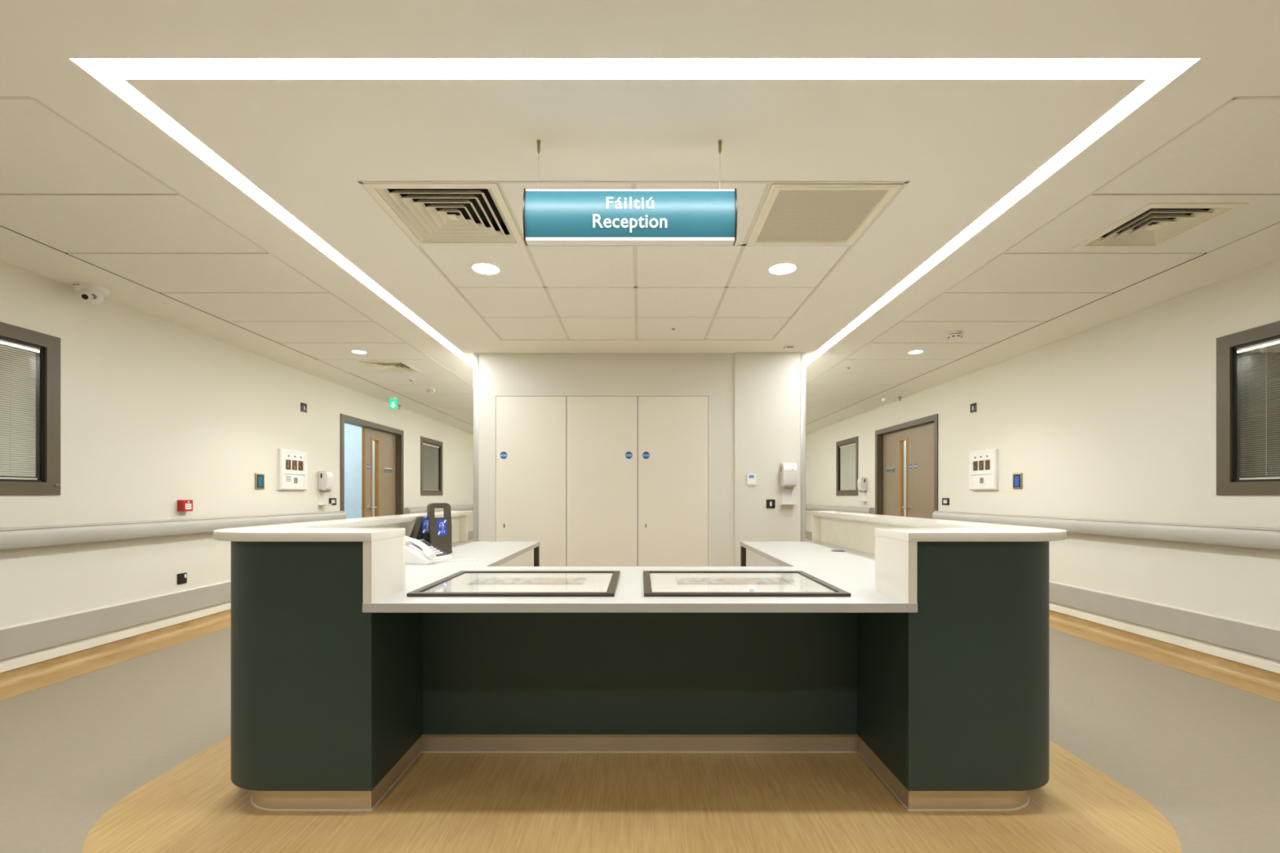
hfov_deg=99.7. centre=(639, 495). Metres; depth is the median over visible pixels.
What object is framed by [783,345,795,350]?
detector
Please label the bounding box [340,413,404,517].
door
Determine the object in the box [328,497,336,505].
light switch
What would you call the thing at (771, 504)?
light switch
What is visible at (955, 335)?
smoke detector
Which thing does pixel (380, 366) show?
ceiling vent
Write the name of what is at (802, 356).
guard
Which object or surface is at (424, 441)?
window
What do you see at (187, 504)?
fire alarm
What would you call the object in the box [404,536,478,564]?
desk phone
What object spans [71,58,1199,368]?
recessed light
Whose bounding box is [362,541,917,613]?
countertop
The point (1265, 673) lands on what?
baseboard
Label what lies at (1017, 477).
panel
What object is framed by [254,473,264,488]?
panel
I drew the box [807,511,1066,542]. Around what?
countertop
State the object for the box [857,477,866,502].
dispenser
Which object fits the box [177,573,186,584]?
wall socket
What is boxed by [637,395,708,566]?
door
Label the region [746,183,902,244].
ceiling vent
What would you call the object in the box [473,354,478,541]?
guard
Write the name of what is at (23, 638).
guard
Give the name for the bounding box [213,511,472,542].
countertop
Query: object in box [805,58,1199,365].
diffuser
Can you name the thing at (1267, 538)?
handrail
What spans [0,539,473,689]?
baseboard
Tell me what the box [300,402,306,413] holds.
light switch
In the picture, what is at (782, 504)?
drip tray
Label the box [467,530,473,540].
guard
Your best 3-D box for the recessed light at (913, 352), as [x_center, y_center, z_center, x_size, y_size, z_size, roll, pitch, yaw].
[2.640,-1.377,5.172,0.140,0.005,0.140,0,0,0]
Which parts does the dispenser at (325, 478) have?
splash plate, spout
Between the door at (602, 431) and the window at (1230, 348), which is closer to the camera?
the window at (1230, 348)
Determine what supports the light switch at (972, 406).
attached to the wall at (1114, 420)
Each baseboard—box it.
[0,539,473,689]
[805,539,1279,690]
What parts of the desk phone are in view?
keypad panel, coiled cord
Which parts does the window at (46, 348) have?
blind rail, frame sill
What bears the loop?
on the reception desk
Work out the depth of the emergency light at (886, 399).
7.62 m
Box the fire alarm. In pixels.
[177,499,192,511]
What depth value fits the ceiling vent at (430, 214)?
2.68 m
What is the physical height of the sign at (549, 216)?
0.397 m
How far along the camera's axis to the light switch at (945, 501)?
6.56 m
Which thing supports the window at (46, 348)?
in the wall at (156, 413)
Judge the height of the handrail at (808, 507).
0.127 m
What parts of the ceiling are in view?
edge trim, edge trim, edge trim, edge trim, edge trim, edge trim, edge trim, edge trim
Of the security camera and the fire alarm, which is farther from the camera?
the fire alarm
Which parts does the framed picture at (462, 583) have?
frame, frame, frame, frame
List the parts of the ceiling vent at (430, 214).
plate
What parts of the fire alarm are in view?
break panel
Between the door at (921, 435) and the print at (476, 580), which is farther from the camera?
the door at (921, 435)
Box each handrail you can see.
[0,511,346,550]
[404,504,473,514]
[805,504,874,514]
[932,511,1279,550]
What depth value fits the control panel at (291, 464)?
5.74 m
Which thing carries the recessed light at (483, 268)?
in the ceiling
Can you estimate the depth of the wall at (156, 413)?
4.18 m
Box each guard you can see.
[0,580,231,660]
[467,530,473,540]
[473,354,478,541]
[800,353,805,541]
[805,530,812,540]
[1048,580,1279,661]
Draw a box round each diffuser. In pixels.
[71,58,473,368]
[71,58,1197,79]
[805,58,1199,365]
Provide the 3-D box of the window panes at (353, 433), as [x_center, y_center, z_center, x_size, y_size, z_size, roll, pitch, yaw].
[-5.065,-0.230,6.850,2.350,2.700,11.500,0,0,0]
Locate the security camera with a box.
[72,282,110,304]
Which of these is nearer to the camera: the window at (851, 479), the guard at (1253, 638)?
the guard at (1253, 638)
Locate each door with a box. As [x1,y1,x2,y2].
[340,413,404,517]
[496,395,566,566]
[566,395,637,566]
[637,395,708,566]
[875,413,937,519]
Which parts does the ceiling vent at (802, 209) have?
perforated plate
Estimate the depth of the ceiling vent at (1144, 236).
2.76 m
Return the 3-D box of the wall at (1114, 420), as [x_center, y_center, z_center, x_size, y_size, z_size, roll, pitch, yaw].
[3.790,-0.179,4.900,0.140,2.601,16.200,0,0,0]
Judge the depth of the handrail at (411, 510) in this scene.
9.72 m
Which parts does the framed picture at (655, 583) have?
frame, frame, frame, frame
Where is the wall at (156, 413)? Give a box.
[0,259,473,664]
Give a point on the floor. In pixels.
(130, 751)
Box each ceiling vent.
[358,361,421,372]
[361,182,524,245]
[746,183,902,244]
[1072,202,1248,248]
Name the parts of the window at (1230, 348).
frame sill, blind rail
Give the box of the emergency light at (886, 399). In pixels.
[881,397,890,402]
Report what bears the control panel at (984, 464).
attached to the wall at (1114, 420)
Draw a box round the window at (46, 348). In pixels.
[0,321,61,494]
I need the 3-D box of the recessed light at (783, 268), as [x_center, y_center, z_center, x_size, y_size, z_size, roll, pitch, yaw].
[0.865,-1.377,3.275,0.176,0.005,0.176,0,0,0]
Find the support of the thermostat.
attached to the wall at (754, 397)
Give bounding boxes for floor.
[0,619,1279,852]
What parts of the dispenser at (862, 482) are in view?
splash plate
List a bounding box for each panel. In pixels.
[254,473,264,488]
[1013,472,1022,488]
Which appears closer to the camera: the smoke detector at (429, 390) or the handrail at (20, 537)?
the handrail at (20, 537)
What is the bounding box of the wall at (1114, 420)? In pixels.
[805,258,1279,665]
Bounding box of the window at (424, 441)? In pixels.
[420,435,442,495]
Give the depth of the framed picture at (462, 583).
2.23 m
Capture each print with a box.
[466,577,586,584]
[675,577,792,584]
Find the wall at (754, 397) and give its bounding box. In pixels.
[473,352,805,566]
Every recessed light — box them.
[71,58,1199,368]
[351,350,367,354]
[471,262,500,275]
[767,262,797,275]
[907,350,924,354]
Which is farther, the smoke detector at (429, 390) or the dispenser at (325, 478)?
the smoke detector at (429, 390)
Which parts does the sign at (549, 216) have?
plate, rail, rail, plate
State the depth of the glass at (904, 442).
8.85 m
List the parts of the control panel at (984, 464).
panel, alarm plate, door panel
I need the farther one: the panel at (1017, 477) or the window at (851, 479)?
the window at (851, 479)
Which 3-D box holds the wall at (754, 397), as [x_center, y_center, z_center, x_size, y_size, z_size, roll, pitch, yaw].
[-0.009,-0.130,9.091,3.198,2.500,7.798,0,0,0]
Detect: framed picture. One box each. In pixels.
[406,570,620,596]
[643,570,850,596]
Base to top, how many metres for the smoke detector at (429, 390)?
0.055 m
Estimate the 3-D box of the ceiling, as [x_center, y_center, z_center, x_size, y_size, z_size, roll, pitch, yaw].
[-0.010,-1.488,4.900,7.660,0.223,16.400,0,0,0]
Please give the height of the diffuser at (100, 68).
0.019 m
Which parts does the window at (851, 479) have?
frame sill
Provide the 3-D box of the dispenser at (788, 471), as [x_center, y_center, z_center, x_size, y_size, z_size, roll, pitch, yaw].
[1.415,-0.113,5.134,0.138,0.400,0.116,0,0,0]
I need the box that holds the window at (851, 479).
[835,435,857,495]
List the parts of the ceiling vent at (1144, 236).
plate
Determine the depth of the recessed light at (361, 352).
5.17 m
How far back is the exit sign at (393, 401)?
7.55 m
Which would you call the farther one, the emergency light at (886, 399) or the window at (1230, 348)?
the emergency light at (886, 399)
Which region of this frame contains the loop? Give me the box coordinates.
[409,502,453,554]
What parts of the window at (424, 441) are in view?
frame sill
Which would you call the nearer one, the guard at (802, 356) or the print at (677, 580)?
the print at (677, 580)
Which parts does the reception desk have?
wing panel, counter panel, leg, knee panel, leg, counter panel, wing panel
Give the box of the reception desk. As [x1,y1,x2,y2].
[213,511,1066,811]
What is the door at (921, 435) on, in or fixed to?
in the wall at (1114, 420)
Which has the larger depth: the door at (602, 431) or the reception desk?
the door at (602, 431)
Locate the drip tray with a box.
[781,503,796,505]
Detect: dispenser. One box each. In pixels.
[318,471,333,505]
[780,462,797,505]
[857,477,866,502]
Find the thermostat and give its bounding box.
[746,474,755,484]
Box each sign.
[389,396,397,408]
[522,139,737,245]
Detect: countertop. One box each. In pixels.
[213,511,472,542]
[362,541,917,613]
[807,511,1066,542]
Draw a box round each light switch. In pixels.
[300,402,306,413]
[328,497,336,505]
[766,499,775,508]
[942,497,949,505]
[969,402,976,413]
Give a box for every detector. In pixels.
[426,387,435,393]
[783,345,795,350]
[947,330,962,339]
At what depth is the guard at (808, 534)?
11.85 m
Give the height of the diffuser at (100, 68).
0.019 m
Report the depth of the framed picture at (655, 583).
2.23 m
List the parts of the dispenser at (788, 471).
splash plate, spout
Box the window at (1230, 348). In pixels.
[1216,320,1279,494]
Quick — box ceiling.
[0,0,1279,434]
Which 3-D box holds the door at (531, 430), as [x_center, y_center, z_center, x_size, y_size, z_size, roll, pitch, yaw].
[-1.054,0.076,5.235,0.679,2.079,0.031,0,0,0]
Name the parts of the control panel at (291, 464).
panel, door panel, alarm plate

